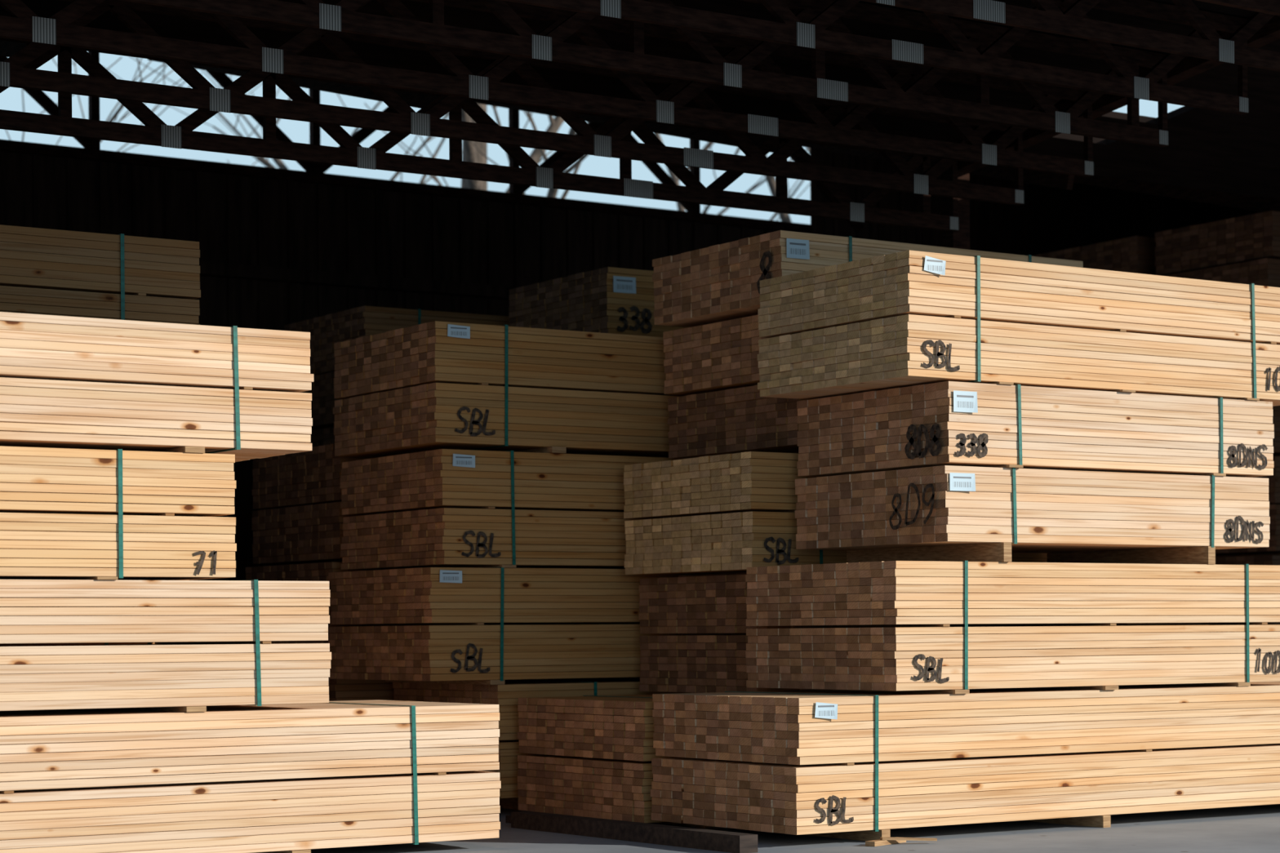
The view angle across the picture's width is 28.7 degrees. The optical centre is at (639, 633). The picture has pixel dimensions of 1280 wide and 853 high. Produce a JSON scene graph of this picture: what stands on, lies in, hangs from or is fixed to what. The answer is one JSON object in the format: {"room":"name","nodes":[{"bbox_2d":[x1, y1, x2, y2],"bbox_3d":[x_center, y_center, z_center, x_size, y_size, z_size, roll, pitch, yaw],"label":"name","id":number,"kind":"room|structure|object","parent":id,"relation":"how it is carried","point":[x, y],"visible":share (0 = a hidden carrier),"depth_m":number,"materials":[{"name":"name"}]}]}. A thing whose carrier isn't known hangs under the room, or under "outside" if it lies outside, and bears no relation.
{"room":"lumber warehouse","nodes":[
{"label":"lumber warehouse","id":0,"kind":"room"},
{"bbox_2d":[0,37,958,231],"bbox_3d":[-3.277,-2.772,12.398,12.700,0.535,0.042,0,0,-34],"label":"roof truss","id":1,"kind":"object","parent":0,"point":[155,131],"depth_m":13.88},
{"bbox_2d":[0,0,1023,204],"bbox_3d":[-2.940,-2.852,11.890,12.700,0.535,0.043,0,0,-34],"label":"roof truss","id":2,"kind":"object","parent":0,"point":[202,95],"depth_m":13.28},
{"bbox_2d":[0,0,1093,177],"bbox_3d":[-2.603,-2.933,11.382,12.700,0.535,0.043,0,0,-34],"label":"roof truss","id":3,"kind":"object","parent":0,"point":[24,24],"depth_m":12.91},
{"bbox_2d":[0,147,1178,633],"bbox_3d":[-3.778,-1.560,17.413,21.160,5.140,0.185,0,0,-34],"label":"wall","id":4,"kind":"structure","parent":0,"point":[275,254],"depth_m":18.65,"materials":[{"name":"black"}]},
{"bbox_2d":[0,51,863,233],"bbox_3d":[-3.797,-3.725,17.415,21.000,0.870,0.100,0,0,-34],"label":"window","id":5,"kind":"structure","parent":4,"relation":"in","point":[314,173],"depth_m":18.55,"materials":[{"name":"glass"}]},
{"bbox_2d":[0,0,1279,199],"bbox_3d":[-0.980,-3.679,13.176,21.000,1.266,10.800,0,0,-34],"label":"ceiling","id":6,"kind":"structure","parent":0,"point":[1209,149],"depth_m":14.54,"materials":[{"name":"brown wood"}]},
{"bbox_2d":[147,58,438,108],"bbox_3d":[-2.272,-3.539,15.846,0.050,1.213,4.208,0,0,-34],"label":"rafter","id":7,"kind":"object","parent":6,"relation":"attached to","point":[412,100],"visible":0.14,"depth_m":15.05,"materials":[{"name":"brown wood"}]},
{"bbox_2d":[474,100,775,152],"bbox_3d":[-0.274,-3.555,17.174,0.050,1.213,4.208,0,0,-34],"label":"rafter","id":8,"kind":"object","parent":6,"relation":"attached to","point":[717,137],"visible":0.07,"depth_m":16.38,"materials":[{"name":"brown wood"}]},
{"bbox_2d":[801,142,1074,190],"bbox_3d":[1.725,-3.571,18.502,0.050,1.213,4.208,0,0,-34],"label":"rafter","id":9,"kind":"object","parent":6,"relation":"attached to","point":[1064,181],"visible":0.29,"depth_m":17.26,"materials":[{"name":"brown wood"}]},
{"bbox_2d":[120,0,1168,146],"bbox_3d":[-2.266,-3.014,10.874,12.700,0.535,0.043,0,0,-34],"label":"roof truss","id":10,"kind":"object","parent":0,"point":[340,16],"depth_m":12.82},
{"bbox_2d":[311,804,1279,852],"bbox_3d":[2.804,1.058,13.863,140.000,0.200,140.000,0,0,-34],"label":"floor","id":11,"kind":"structure","parent":0,"point":[1250,828],"depth_m":11.73,"materials":[{"name":"concrete"}]},
{"bbox_2d":[5,56,201,151],"bbox_3d":[-6.052,-7.667,26.302,11.438,17.399,9.549,0,0,-8],"label":"bare tree","id":12,"kind":"object","parent":11,"relation":"on","point":[114,116],"visible":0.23,"depth_m":25.55,"materials":[{"name":"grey plant"}]},
{"bbox_2d":[0,699,501,852],"bbox_3d":[-2.880,0.671,10.611,4.633,0.664,1.211,0,0,-34],"label":"bundle","id":13,"kind":"object","parent":11,"relation":"on","point":[286,778],"visible":0.99,"depth_m":10.73,"materials":[{"name":"brown wood"}]},
{"bbox_2d":[0,579,331,712],"bbox_3d":[-3.176,0.064,10.418,3.622,0.562,1.209,0,0,-34],"label":"bundle","id":14,"kind":"object","parent":13,"relation":"on","point":[200,656],"visible":1,"depth_m":10.50,"materials":[{"name":"brown wood"}]},
{"bbox_2d":[0,445,236,580],"bbox_3d":[-3.551,-0.481,10.173,3.621,0.543,1.208,0,0,-34],"label":"bundle","id":15,"kind":"object","parent":14,"relation":"on","point":[66,513],"visible":0.98,"depth_m":10.39,"materials":[{"name":"brown wood"}]},
{"bbox_2d":[0,311,314,462],"bbox_3d":[-3.251,-1.025,10.373,3.622,0.548,1.211,0,0,-34],"label":"bundle","id":16,"kind":"object","parent":15,"relation":"on","point":[66,381],"visible":0.96,"depth_m":10.49,"materials":[{"name":"brown wood"}]},
{"bbox_2d":[105,56,589,198],"bbox_3d":[-2.665,-6.633,28.997,8.414,15.316,11.015,0,0,-40],"label":"bare tree","id":17,"kind":"object","parent":11,"relation":"on","point":[472,151],"visible":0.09,"depth_m":28.18,"materials":[{"name":"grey plant"}]},
{"bbox_2d":[328,678,573,701],"bbox_3d":[-0.644,0.616,15.700,3.426,0.738,1.208,0,0,-34],"label":"bundle","id":18,"kind":"object","parent":11,"relation":"on","point":[340,690],"visible":0.02,"depth_m":14.36,"materials":[{"name":"brown wood"}]},
{"bbox_2d":[244,561,607,672],"bbox_3d":[-0.669,-0.085,15.685,3.429,0.659,1.212,0,0,-34],"label":"bundle","id":19,"kind":"object","parent":18,"relation":"on","point":[319,571],"visible":0.02,"depth_m":14.64,"materials":[{"name":"brown wood"}]},
{"bbox_2d":[252,444,372,564],"bbox_3d":[-0.619,-0.755,15.722,3.428,0.679,1.212,0,0,-34],"label":"bundle","id":20,"kind":"object","parent":19,"relation":"on","point":[300,494],"visible":0.28,"depth_m":14.75,"materials":[{"name":"brown wood"}]},
{"bbox_3d":[0.672,-1.455,16.585,3.026,0.699,1.210,0,0,-34],"label":"bundle","id":21,"kind":"object","parent":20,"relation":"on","visible":0},
{"bbox_2d":[508,266,687,337],"bbox_3d":[0.730,-2.028,16.626,3.030,0.443,1.210,0,0,-34],"label":"bundle","id":22,"kind":"object","parent":21,"relation":"on","point":[607,300],"visible":0.3,"depth_m":15.49,"materials":[{"name":"brown wood"}]},
{"bbox_2d":[392,678,690,811],"bbox_3d":[0.444,0.619,14.862,3.677,0.714,1.208,0,0,-34],"label":"bundle","id":23,"kind":"object","parent":11,"relation":"on","point":[506,695],"visible":0.03,"depth_m":13.60,"materials":[{"name":"brown wood"}]},
{"bbox_2d":[328,567,744,684],"bbox_3d":[0.100,-0.046,14.636,3.687,0.629,1.210,0,0,-34],"label":"bundle","id":24,"kind":"object","parent":23,"relation":"on","point":[411,611],"visible":0.46,"depth_m":13.52,"materials":[{"name":"brown wood"}]},
{"bbox_2d":[340,448,682,569],"bbox_3d":[0.160,-0.671,14.679,3.679,0.629,1.210,0,0,-34],"label":"bundle","id":25,"kind":"object","parent":24,"relation":"on","point":[440,508],"visible":0.34,"depth_m":13.54,"materials":[{"name":"brown wood"}]},
{"bbox_2d":[333,320,686,457],"bbox_3d":[0.126,-1.320,14.660,3.684,0.677,1.210,0,0,-34],"label":"bundle","id":26,"kind":"object","parent":25,"relation":"on","point":[435,384],"visible":0.55,"depth_m":13.58,"materials":[{"name":"brown wood"}]},
{"bbox_2d":[517,694,719,828],"bbox_3d":[1.185,0.648,13.837,3.624,0.644,1.236,0,0,-34],"label":"bundle","id":27,"kind":"object","parent":11,"relation":"on","point":[592,757],"visible":0.34,"depth_m":12.79,"materials":[{"name":"brown wood"}]},
{"bbox_2d":[638,574,1191,693],"bbox_3d":[1.655,0.004,14.134,3.221,0.644,1.206,0,0,-34],"label":"bundle","id":28,"kind":"object","parent":27,"relation":"on","point":[712,610],"visible":0.25,"depth_m":13.31,"materials":[{"name":"brown wood"}]},
{"bbox_2d":[623,451,1047,577],"bbox_3d":[1.498,-0.624,14.030,3.030,0.624,1.212,0,0,-34],"label":"bundle","id":29,"kind":"object","parent":28,"relation":"on","point":[726,514],"visible":0.4,"depth_m":13.02,"materials":[{"name":"brown wood"}]},
{"bbox_2d":[667,384,810,458],"bbox_3d":[1.400,-1.123,13.970,2.215,0.384,1.207,0,0,-34],"label":"bundle","id":30,"kind":"object","parent":29,"relation":"on","point":[739,420],"visible":0.27,"depth_m":13.38,"materials":[{"name":"brown wood"}]},
{"bbox_2d":[662,315,767,395],"bbox_3d":[1.376,-1.496,13.957,2.222,0.369,1.206,0,0,-34],"label":"bundle","id":31,"kind":"object","parent":30,"relation":"on","point":[719,356],"visible":0.16,"depth_m":13.47,"materials":[{"name":"brown wood"}]},
{"bbox_2d":[652,230,1083,327],"bbox_3d":[1.278,-1.875,13.892,2.129,0.399,1.210,0,0,-34],"label":"bundle","id":32,"kind":"object","parent":31,"relation":"on","point":[716,283],"visible":0.38,"depth_m":13.24,"materials":[{"name":"brown wood"}]},
{"bbox_2d":[505,811,757,852],"bbox_3d":[-0.095,0.941,12.040,0.255,0.080,2.231,0,0,-34],"label":"wooden beam","id":33,"kind":"structure","parent":11,"relation":"on","point":[651,833],"depth_m":11.73,"materials":[{"name":"brown wood"}]},
{"bbox_2d":[653,132,810,222],"bbox_3d":[3.287,-6.118,30.771,11.551,14.256,8.762,0,0,-9],"label":"bare tree","id":34,"kind":"object","parent":11,"relation":"on","point":[771,180],"visible":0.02,"depth_m":31.64,"materials":[{"name":"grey plant"}]},
{"bbox_2d":[865,837,937,846],"bbox_3d":[1.175,0.952,11.485,0.354,0.035,0.188,0,0,-34],"label":"broken lath","id":35,"kind":"object","parent":11,"relation":"on","point":[882,841],"visible":1,"depth_m":11.45,"materials":[{"name":"brown wood"}]},
{"bbox_2d":[941,172,969,249],"bbox_3d":[2.036,-0.990,16.023,0.140,3.906,0.110,0,0,-34],"label":"support post","id":36,"kind":"object","parent":11,"relation":"on","point":[960,239],"visible":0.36,"depth_m":15.99,"materials":[{"name":"brown wood"}]},
{"bbox_2d":[650,681,1279,841],"bbox_3d":[2.220,0.620,13.010,4.429,0.684,1.210,0,0,-34],"label":"bundle","id":37,"kind":"object","parent":11,"relation":"on","point":[859,766],"visible":1,"depth_m":11.99,"materials":[{"name":"brown wood"}]},
{"bbox_2d":[745,560,1279,693],"bbox_3d":[2.019,-0.032,12.879,2.783,0.631,1.211,0,0,-34],"label":"bundle","id":38,"kind":"object","parent":37,"relation":"on","point":[1093,626],"visible":1,"depth_m":12.24,"materials":[{"name":"brown wood"}]},
{"bbox_2d":[795,465,1270,564],"bbox_3d":[2.031,-0.572,12.890,2.233,0.457,1.210,0,0,-34],"label":"bundle","id":39,"kind":"object","parent":38,"relation":"on","point":[943,513],"visible":1,"depth_m":12.38,"materials":[{"name":"brown wood"}]},
{"bbox_2d":[796,381,1274,477],"bbox_3d":[2.054,-0.998,12.907,2.242,0.403,1.212,0,0,-34],"label":"bundle","id":40,"kind":"object","parent":39,"relation":"on","point":[946,423],"visible":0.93,"depth_m":12.34,"materials":[{"name":"brown wood"}]},
{"bbox_2d":[757,249,1279,406],"bbox_3d":[2.078,-1.498,12.927,2.787,0.605,1.210,0,0,-34],"label":"bundle","id":41,"kind":"object","parent":40,"relation":"on","point":[906,318],"visible":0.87,"depth_m":12.25,"materials":[{"name":"brown wood"}]},
{"bbox_3d":[-0.823,0.569,17.321,3.027,0.834,1.211,0,0,-34],"label":"bundle","id":42,"kind":"object","parent":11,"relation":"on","visible":0},
{"bbox_3d":[-0.795,-0.226,17.345,3.029,0.764,1.208,0,0,-34],"label":"bundle","id":43,"kind":"object","parent":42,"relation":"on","visible":0},
{"bbox_3d":[-0.813,-0.986,17.338,3.024,0.764,1.207,0,0,-34],"label":"bundle","id":44,"kind":"object","parent":43,"relation":"on","visible":0},
{"bbox_2d":[284,306,509,430],"bbox_3d":[-0.841,-1.736,17.320,3.026,0.744,1.212,0,0,-34],"label":"bundle","id":45,"kind":"object","parent":44,"relation":"on","point":[326,331],"visible":0.13,"depth_m":16.40,"materials":[{"name":"brown wood"}]},
{"bbox_3d":[-3.990,0.690,11.614,3.623,0.644,1.211,0,0,-34],"label":"bundle","id":46,"kind":"object","parent":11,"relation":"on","visible":0},
{"bbox_2d":[0,642,154,645],"bbox_3d":[-4.027,0.090,11.599,3.619,0.564,1.200,0,0,-34],"label":"bundle","id":47,"kind":"object","parent":46,"relation":"on","point":[88,643],"visible":0.02,"depth_m":11.79,"materials":[{"name":"brown wood"}]},
{"bbox_3d":[-4.004,-0.470,11.615,3.614,0.564,1.204,0,0,-34],"label":"bundle","id":48,"kind":"object","parent":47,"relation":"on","visible":0},
{"bbox_3d":[-4.035,-1.030,11.597,3.631,0.563,1.204,0,0,-34],"label":"bundle","id":49,"kind":"object","parent":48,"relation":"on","visible":0},
{"bbox_2d":[0,224,200,324],"bbox_3d":[-3.956,-1.601,11.649,3.611,0.584,1.210,0,0,-34],"label":"bundle","id":50,"kind":"object","parent":49,"relation":"on","point":[43,271],"visible":0.62,"depth_m":11.87,"materials":[{"name":"brown wood"}]},
{"bbox_3d":[5.327,0.543,19.371,2.632,0.789,1.203,0,0,-34],"label":"bundle","id":51,"kind":"object","parent":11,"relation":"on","visible":0},
{"bbox_2d":[1212,555,1279,631],"bbox_3d":[5.355,-0.212,19.392,2.620,0.718,1.205,0,0,-34],"label":"bundle","id":52,"kind":"object","parent":51,"relation":"on","point":[1274,560],"visible":0.02,"depth_m":18.35,"materials":[{"name":"brown wood"}]},
{"bbox_2d":[1215,456,1279,557],"bbox_3d":[5.383,-0.933,19.415,2.620,0.719,1.204,0,0,-34],"label":"bundle","id":53,"kind":"object","parent":52,"relation":"on","point":[1273,493],"visible":0.07,"depth_m":18.24,"materials":[{"name":"brown wood"}]},
{"bbox_2d":[1270,405,1279,456],"bbox_3d":[5.317,-1.653,19.376,2.620,0.719,1.203,0,0,-34],"label":"bundle","id":54,"kind":"object","parent":53,"relation":"on","point":[1276,409],"visible":0.04,"depth_m":18.22,"materials":[{"name":"brown wood"}]},
{"bbox_2d":[1164,257,1279,287],"bbox_3d":[5.322,-2.372,19.380,2.624,0.718,1.208,0,0,-34],"label":"bundle","id":55,"kind":"object","parent":54,"relation":"on","point":[1266,271],"visible":0.12,"depth_m":18.35,"materials":[{"name":"brown wood"}]},
{"bbox_2d":[1155,210,1279,275],"bbox_3d":[5.360,-2.908,19.407,2.612,0.348,1.208,0,0,-34],"label":"bundle","id":56,"kind":"object","parent":55,"relation":"on","point":[1252,237],"visible":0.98,"depth_m":18.64,"materials":[{"name":"brown wood"}]},
{"bbox_2d":[502,0,1248,115],"bbox_3d":[-1.930,-3.095,10.366,12.700,0.535,0.043,0,0,-34],"label":"roof truss","id":57,"kind":"object","parent":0,"point":[789,30],"depth_m":12.71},
{"bbox_2d":[860,0,1279,71],"bbox_3d":[-1.593,-3.176,9.858,12.700,0.535,0.043,0,0,-34],"label":"roof truss","id":58,"kind":"object","parent":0,"point":[1048,18],"depth_m":12.48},
{"bbox_2d":[945,15,1279,173],"bbox_3d":[3.644,-3.390,13.575,0.120,0.890,5.966,0,0,-34],"label":"roof","id":59,"kind":"structure","parent":0,"point":[1188,67],"depth_m":14.57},
{"bbox_2d":[1165,196,1262,230],"bbox_3d":[7.855,-1.681,18.855,0.185,5.197,10.660,0,0,-34],"label":"wall","id":60,"kind":"structure","parent":0,"point":[1191,213],"depth_m":22.94,"materials":[{"name":"black"}]},
{"bbox_2d":[1196,0,1279,15],"bbox_3d":[-1.256,-3.256,9.350,12.700,0.535,0.043,0,0,-34],"label":"roof truss","id":61,"kind":"object","parent":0,"point":[1268,6],"depth_m":12.15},
{"bbox_3d":[4.640,-2.367,20.546,2.615,0.719,1.210,0,0,-34],"label":"bundle","id":62,"kind":"object","parent":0,"visible":0},
{"bbox_2d":[1033,235,1155,275],"bbox_3d":[4.604,-2.902,20.532,2.628,0.348,1.199,0,0,-34],"label":"bundle","id":63,"kind":"object","parent":62,"relation":"on","point":[1135,254],"visible":0.24,"depth_m":19.50,"materials":[{"name":"brown wood"}]}
]}

